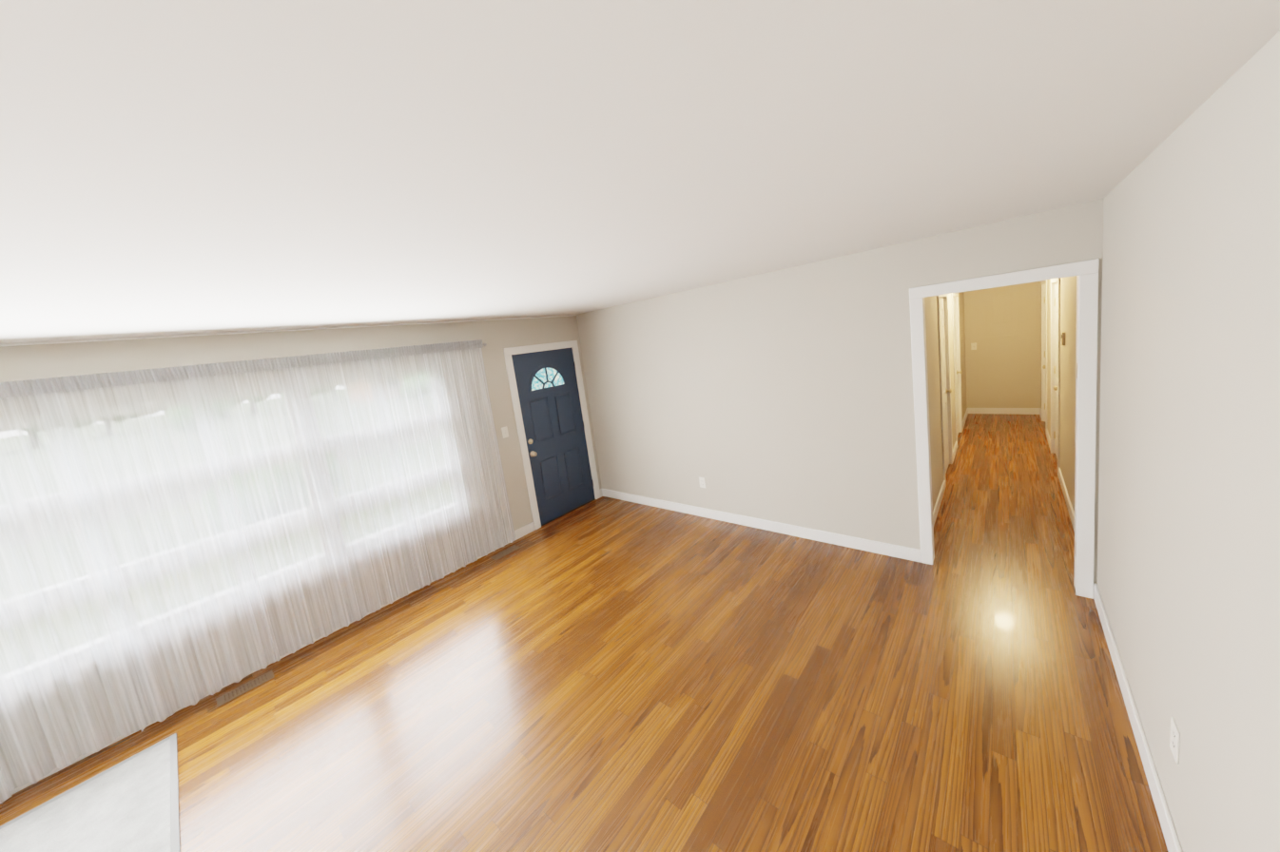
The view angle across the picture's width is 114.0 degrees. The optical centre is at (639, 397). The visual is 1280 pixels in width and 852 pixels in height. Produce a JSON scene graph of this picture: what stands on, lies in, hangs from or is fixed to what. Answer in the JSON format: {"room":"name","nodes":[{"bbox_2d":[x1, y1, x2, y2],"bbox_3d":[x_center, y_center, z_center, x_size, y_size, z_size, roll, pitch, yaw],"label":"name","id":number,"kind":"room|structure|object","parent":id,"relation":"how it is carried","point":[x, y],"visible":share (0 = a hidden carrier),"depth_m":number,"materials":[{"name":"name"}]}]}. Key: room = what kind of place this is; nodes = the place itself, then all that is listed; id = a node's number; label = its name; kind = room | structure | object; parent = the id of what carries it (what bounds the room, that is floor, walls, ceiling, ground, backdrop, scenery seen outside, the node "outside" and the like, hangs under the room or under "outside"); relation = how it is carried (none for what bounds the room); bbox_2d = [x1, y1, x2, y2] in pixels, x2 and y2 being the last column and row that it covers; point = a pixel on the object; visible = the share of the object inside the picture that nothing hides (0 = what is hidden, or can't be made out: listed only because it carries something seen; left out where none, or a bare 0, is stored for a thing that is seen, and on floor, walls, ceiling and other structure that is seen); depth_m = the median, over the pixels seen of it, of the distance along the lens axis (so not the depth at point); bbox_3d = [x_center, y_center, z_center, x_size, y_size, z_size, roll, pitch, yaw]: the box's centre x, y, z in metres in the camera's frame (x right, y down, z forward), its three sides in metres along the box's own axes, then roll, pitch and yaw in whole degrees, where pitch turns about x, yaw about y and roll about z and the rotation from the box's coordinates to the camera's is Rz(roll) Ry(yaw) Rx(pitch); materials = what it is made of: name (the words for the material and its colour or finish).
{"room":"empty living room","nodes":[
{"label":"empty living room","id":0,"kind":"room"},
{"bbox_2d":[0,315,601,775],"bbox_3d":[-2.680,0.644,3.312,0.150,2.540,6.270,-1,10,41],"label":"wall","id":1,"kind":"structure","parent":0,"point":[36,361],"depth_m":3.39,"materials":[{"name":"beige paint"}]},
{"bbox_2d":[74,568,90,601],"bbox_3d":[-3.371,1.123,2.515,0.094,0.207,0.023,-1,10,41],"label":"window frame","id":2,"kind":"structure","parent":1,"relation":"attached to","point":[86,592],"depth_m":2.50,"materials":[{"name":"silver metal"}]},
{"bbox_2d":[19,509,474,698],"bbox_3d":[-2.933,1.518,2.895,0.059,0.091,3.780,-1,10,41],"label":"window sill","id":3,"kind":"structure","parent":1,"relation":"attached to","point":[282,590],"depth_m":2.71,"materials":[{"name":"white"}]},
{"bbox_2d":[0,339,515,803],"bbox_3d":[-2.918,0.883,2.830,0.123,2.192,4.474,-1,10,41],"label":"curtain","id":4,"kind":"object","parent":1,"relation":"attached to","point":[226,608],"visible":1,"depth_m":2.81,"materials":[{"name":"white fabric"}]},
{"bbox_2d":[10,522,534,795],"bbox_3d":[-2.812,1.941,3.017,0.014,0.105,4.880,-1,10,41],"label":"baseboard","id":5,"kind":"structure","parent":1,"relation":"attached to","point":[525,530],"depth_m":3.01,"materials":[{"name":"wood"}]},
{"bbox_2d":[0,314,576,346],"bbox_3d":[-2.761,-0.502,3.114,0.015,0.015,6.000,-1,10,41],"label":"crown molding","id":6,"kind":"structure","parent":1,"relation":"attached to","point":[118,339],"depth_m":2.95,"materials":[{"name":"white wood"}]},
{"bbox_2d":[501,426,508,438],"bbox_3d":[-1.478,0.376,4.559,0.018,0.119,0.074,-1,10,41],"label":"light switch","id":7,"kind":"object","parent":1,"relation":"attached to","point":[505,433],"visible":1,"depth_m":4.56,"materials":[{"name":"white plastic"}]},
{"bbox_2d":[503,340,601,529],"bbox_3d":[-1.073,0.397,5.130,0.166,2.119,1.058,-1,10,41],"label":"door frame","id":8,"kind":"structure","parent":1,"relation":"attached to","point":[509,352],"depth_m":4.83,"materials":[{"name":"white wood"}]},
{"bbox_2d":[511,347,595,524],"bbox_3d":[-1.017,0.432,5.095,0.106,2.026,0.906,-1,10,41],"label":"entry door","id":9,"kind":"structure","parent":1,"relation":"in","point":[552,416],"depth_m":5.07,"materials":[{"name":"wood"}]},
{"bbox_2d":[0,413,1168,851],"bbox_3d":[1.023,1.407,3.948,4.855,0.100,11.720,-1,10,41],"label":"floor","id":10,"kind":"structure","parent":0,"point":[605,674],"depth_m":2.31,"materials":[{"name":"brown wood"}]},
{"bbox_2d":[0,733,180,851],"bbox_3d":[-2.591,2.185,1.343,1.958,0.014,1.508,-1,10,41],"label":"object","id":11,"kind":"object","parent":10,"relation":"on","point":[130,804],"visible":0.92,"depth_m":2.09,"materials":[{"name":"white"}]},
{"bbox_2d":[215,670,274,707],"bbox_3d":[-2.716,1.998,2.866,0.116,0.008,0.289,-1,10,41],"label":"floor vent","id":12,"kind":"object","parent":10,"relation":"in","point":[222,700],"visible":1,"depth_m":2.86,"materials":[{"name":"brown metal"}]},
{"bbox_2d":[490,544,520,560],"bbox_3d":[-1.408,1.621,4.359,0.116,0.008,0.289,-1,10,41],"label":"floor vent","id":13,"kind":"object","parent":10,"relation":"in","point":[506,552],"visible":1,"depth_m":4.35,"materials":[{"name":"brown metal"}]},
{"bbox_2d":[0,0,1279,343],"bbox_3d":[-1.073,-0.580,1.596,4.855,0.100,6.270,-1,10,41],"label":"ceiling","id":14,"kind":"structure","parent":0,"point":[196,165],"depth_m":0.92,"materials":[{"name":"white paint"}]},
{"bbox_2d":[576,198,1103,583],"bbox_3d":[1.077,0.045,4.031,4.555,2.540,0.120,-1,10,41],"label":"wall","id":15,"kind":"structure","parent":0,"point":[785,396],"depth_m":3.68,"materials":[{"name":"beige paint"}]},
{"bbox_2d":[698,477,705,487],"bbox_3d":[0.679,0.918,4.514,0.074,0.119,0.007,-1,10,41],"label":"outlet","id":16,"kind":"object","parent":15,"relation":"attached to","point":[702,480],"visible":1,"depth_m":4.51,"materials":[{"name":"white plastic"}]},
{"bbox_2d":[600,488,920,562],"bbox_3d":[0.837,1.260,4.446,3.620,0.105,0.030,-1,10,41],"label":"baseboard","id":17,"kind":"structure","parent":15,"relation":"attached to","point":[895,551],"depth_m":3.99,"materials":[{"name":"white wood"}]},
{"bbox_2d":[909,258,1099,599],"bbox_3d":[2.453,0.236,2.863,0.920,2.115,0.136,-1,10,41],"label":"door frame","id":18,"kind":"structure","parent":15,"relation":"attached to","point":[1085,273],"depth_m":2.62,"materials":[{"name":"white wood"}]},
{"bbox_2d":[924,291,967,510],"bbox_3d":[3.842,-0.488,5.242,0.120,2.540,5.450,-1,10,41],"label":"wall","id":19,"kind":"structure","parent":0,"point":[933,376],"depth_m":4.14,"materials":[{"name":"beige paint"}]},
{"bbox_2d":[932,480,945,524],"bbox_3d":[2.780,1.074,3.908,0.014,0.105,1.520,-1,10,41],"label":"baseboard","id":20,"kind":"structure","parent":19,"relation":"attached to","point":[937,507],"depth_m":4.05,"materials":[{"name":"white wood"}]},
{"bbox_2d":[939,297,952,473],"bbox_3d":[3.442,-0.111,4.710,0.106,2.029,0.816,-1,10,41],"label":"hall door","id":21,"kind":"structure","parent":19,"relation":"in","point":[943,367],"depth_m":4.86,"materials":[{"name":"white wood"}]},
{"bbox_2d":[936,293,955,486],"bbox_3d":[3.427,-0.140,4.720,0.090,2.105,0.940,-1,10,41],"label":"door frame","id":22,"kind":"structure","parent":19,"relation":"attached to","point":[945,297],"depth_m":4.92,"materials":[{"name":"white wood"}]},
{"bbox_2d":[952,441,957,462],"bbox_3d":[4.097,0.694,5.412,0.014,0.105,0.610,-1,10,41],"label":"baseboard","id":23,"kind":"structure","parent":19,"relation":"attached to","point":[956,444],"depth_m":5.40,"materials":[{"name":"white wood"}]},
{"bbox_2d":[951,292,962,441],"bbox_3d":[4.450,-0.435,5.888,0.090,2.105,0.940,-1,10,41],"label":"door frame","id":24,"kind":"structure","parent":19,"relation":"attached to","point":[956,295],"depth_m":6.09,"materials":[{"name":"white wood"}]},
{"bbox_2d":[952,296,962,435],"bbox_3d":[4.465,-0.405,5.877,0.106,2.029,0.816,-1,10,41],"label":"hall door","id":25,"kind":"structure","parent":19,"relation":"in","point":[960,372],"depth_m":6.08,"materials":[{"name":"white wood"}]},
{"bbox_2d":[962,407,968,429],"bbox_3d":[5.330,0.339,6.820,0.014,0.105,1.260,-1,10,41],"label":"baseboard","id":26,"kind":"structure","parent":19,"relation":"attached to","point":[966,412],"depth_m":6.81,"materials":[{"name":"white wood"}]},
{"bbox_2d":[963,281,1040,407],"bbox_3d":[5.963,-0.991,6.864,0.935,2.540,0.120,-1,10,41],"label":"wall","id":27,"kind":"structure","parent":0,"point":[1002,372],"depth_m":6.87,"materials":[{"name":"beige paint"}]},
{"bbox_2d":[970,342,976,349],"bbox_3d":[5.672,-0.877,7.057,0.074,0.119,0.018,-1,10,41],"label":"light switch","id":28,"kind":"object","parent":27,"relation":"attached to","point":[973,346],"visible":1,"depth_m":7.06,"materials":[{"name":"white plastic"}]},
{"bbox_2d":[984,284,1020,339],"bbox_3d":[5.875,-1.431,6.740,0.436,0.906,0.014,-1,10,41],"label":"access panel","id":29,"kind":"object","parent":27,"relation":"attached to","point":[1002,310],"visible":0.94,"depth_m":6.74,"materials":[{"name":"beige paint"}]},
{"bbox_2d":[968,407,1038,414],"bbox_3d":[6.091,0.217,6.967,0.905,0.105,0.014,-1,10,41],"label":"baseboard","id":30,"kind":"structure","parent":27,"relation":"attached to","point":[1022,411],"depth_m":6.94,"materials":[{"name":"white wood"}]},
{"bbox_2d":[1040,30,1279,851],"bbox_3d":[2.617,0.085,2.219,0.150,2.540,11.720,-1,10,41],"label":"wall","id":31,"kind":"structure","parent":0,"point":[1189,539],"depth_m":1.21,"materials":[{"name":"beige paint"}]},
{"bbox_2d":[1042,296,1045,409],"bbox_3d":[5.741,-0.576,5.876,0.106,2.029,0.816,-1,10,41],"label":"hall door","id":32,"kind":"structure","parent":31,"relation":"in","point":[1043,366],"depth_m":6.06,"materials":[{"name":"white wood"}]},
{"bbox_2d":[1041,280,1047,434],"bbox_3d":[5.748,-0.605,5.858,0.090,2.105,0.940,-1,10,41],"label":"door frame","id":33,"kind":"structure","parent":31,"relation":"attached to","point":[1043,358],"depth_m":6.09,"materials":[{"name":"white wood"}]},
{"bbox_2d":[1046,428,1050,450],"bbox_3d":[5.301,0.537,5.388,0.014,0.105,0.730,-1,10,41],"label":"baseboard","id":34,"kind":"structure","parent":31,"relation":"attached to","point":[1047,433],"depth_m":5.36,"materials":[{"name":"white wood"}]},
{"bbox_2d":[1050,278,1060,476],"bbox_3d":[4.648,-0.287,4.602,0.090,2.105,0.940,-1,10,41],"label":"door frame","id":35,"kind":"structure","parent":31,"relation":"attached to","point":[1053,281],"depth_m":4.83,"materials":[{"name":"white wood"}]},
{"bbox_2d":[1053,282,1057,458],"bbox_3d":[4.641,-0.258,4.620,0.106,2.029,0.816,-1,10,41],"label":"hall door","id":36,"kind":"structure","parent":31,"relation":"in","point":[1056,373],"depth_m":4.81,"materials":[{"name":"white wood"}]},
{"bbox_2d":[1060,331,1065,345],"bbox_3d":[3.970,-0.558,3.902,0.027,0.120,0.090,-1,10,41],"label":"thermostat","id":37,"kind":"object","parent":31,"relation":"attached to","point":[1062,341],"visible":1,"depth_m":3.87,"materials":[{"name":"brown plastic"}]},
{"bbox_2d":[1058,467,1074,531],"bbox_3d":[3.709,0.996,3.569,0.014,0.105,2.250,-1,10,41],"label":"baseboard","id":38,"kind":"structure","parent":31,"relation":"attached to","point":[1066,496],"depth_m":3.80,"materials":[{"name":"white wood"}]},
{"bbox_2d":[1093,582,1183,851],"bbox_3d":[0.961,1.788,0.432,0.014,0.105,6.000,-1,10,41],"label":"baseboard","id":39,"kind":"structure","parent":31,"relation":"attached to","point":[1146,757],"depth_m":1.74,"materials":[{"name":"white wood"}]},
{"bbox_2d":[1169,717,1180,764],"bbox_3d":[1.821,1.166,1.416,0.007,0.119,0.074,-1,10,41],"label":"outlet","id":40,"kind":"object","parent":31,"relation":"attached to","point":[1174,740],"visible":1,"depth_m":1.41,"materials":[{"name":"white plastic"}]},
{"label":"outside","id":41,"kind":"structure","parent":0,"visible":0},
{"bbox_2d":[0,388,452,660],"bbox_3d":[-51.504,0.086,68.953,159.849,0.150,280.000,-1,10,41],"label":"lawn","id":42,"kind":"structure","parent":41,"point":[128,450],"depth_m":18.33,"materials":[{"name":"green plant"}]},
{"bbox_2d":[26,427,42,446],"bbox_3d":[-60.047,2.257,40.178,5.572,5.490,6.568,-1,10,41],"label":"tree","id":43,"kind":"object","parent":42,"relation":"on","point":[34,436],"depth_m":40.75,"materials":[{"name":"green plant"}]},
{"bbox_2d":[15,430,436,546],"bbox_3d":[-1.899,-0.703,25.310,6.000,0.020,280.000,-1,10,41],"label":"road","id":44,"kind":"structure","parent":42,"relation":"on","point":[40,537],"depth_m":10.36,"materials":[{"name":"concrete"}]},
{"bbox_2d":[347,376,400,402],"bbox_3d":[-25.811,-3.321,49.650,9.200,4.950,15.000,-1,10,41],"label":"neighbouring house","id":45,"kind":"structure","parent":42,"relation":"on","point":[381,380],"depth_m":43.77,"materials":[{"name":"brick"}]},
{"bbox_2d":[400,373,425,407],"bbox_3d":[-13.970,-0.684,26.648,2.624,2.791,2.356,-1,10,41],"label":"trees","id":46,"kind":"object","parent":42,"relation":"on","point":[415,387],"depth_m":25.69,"materials":[{"name":"green plant"}]}
]}

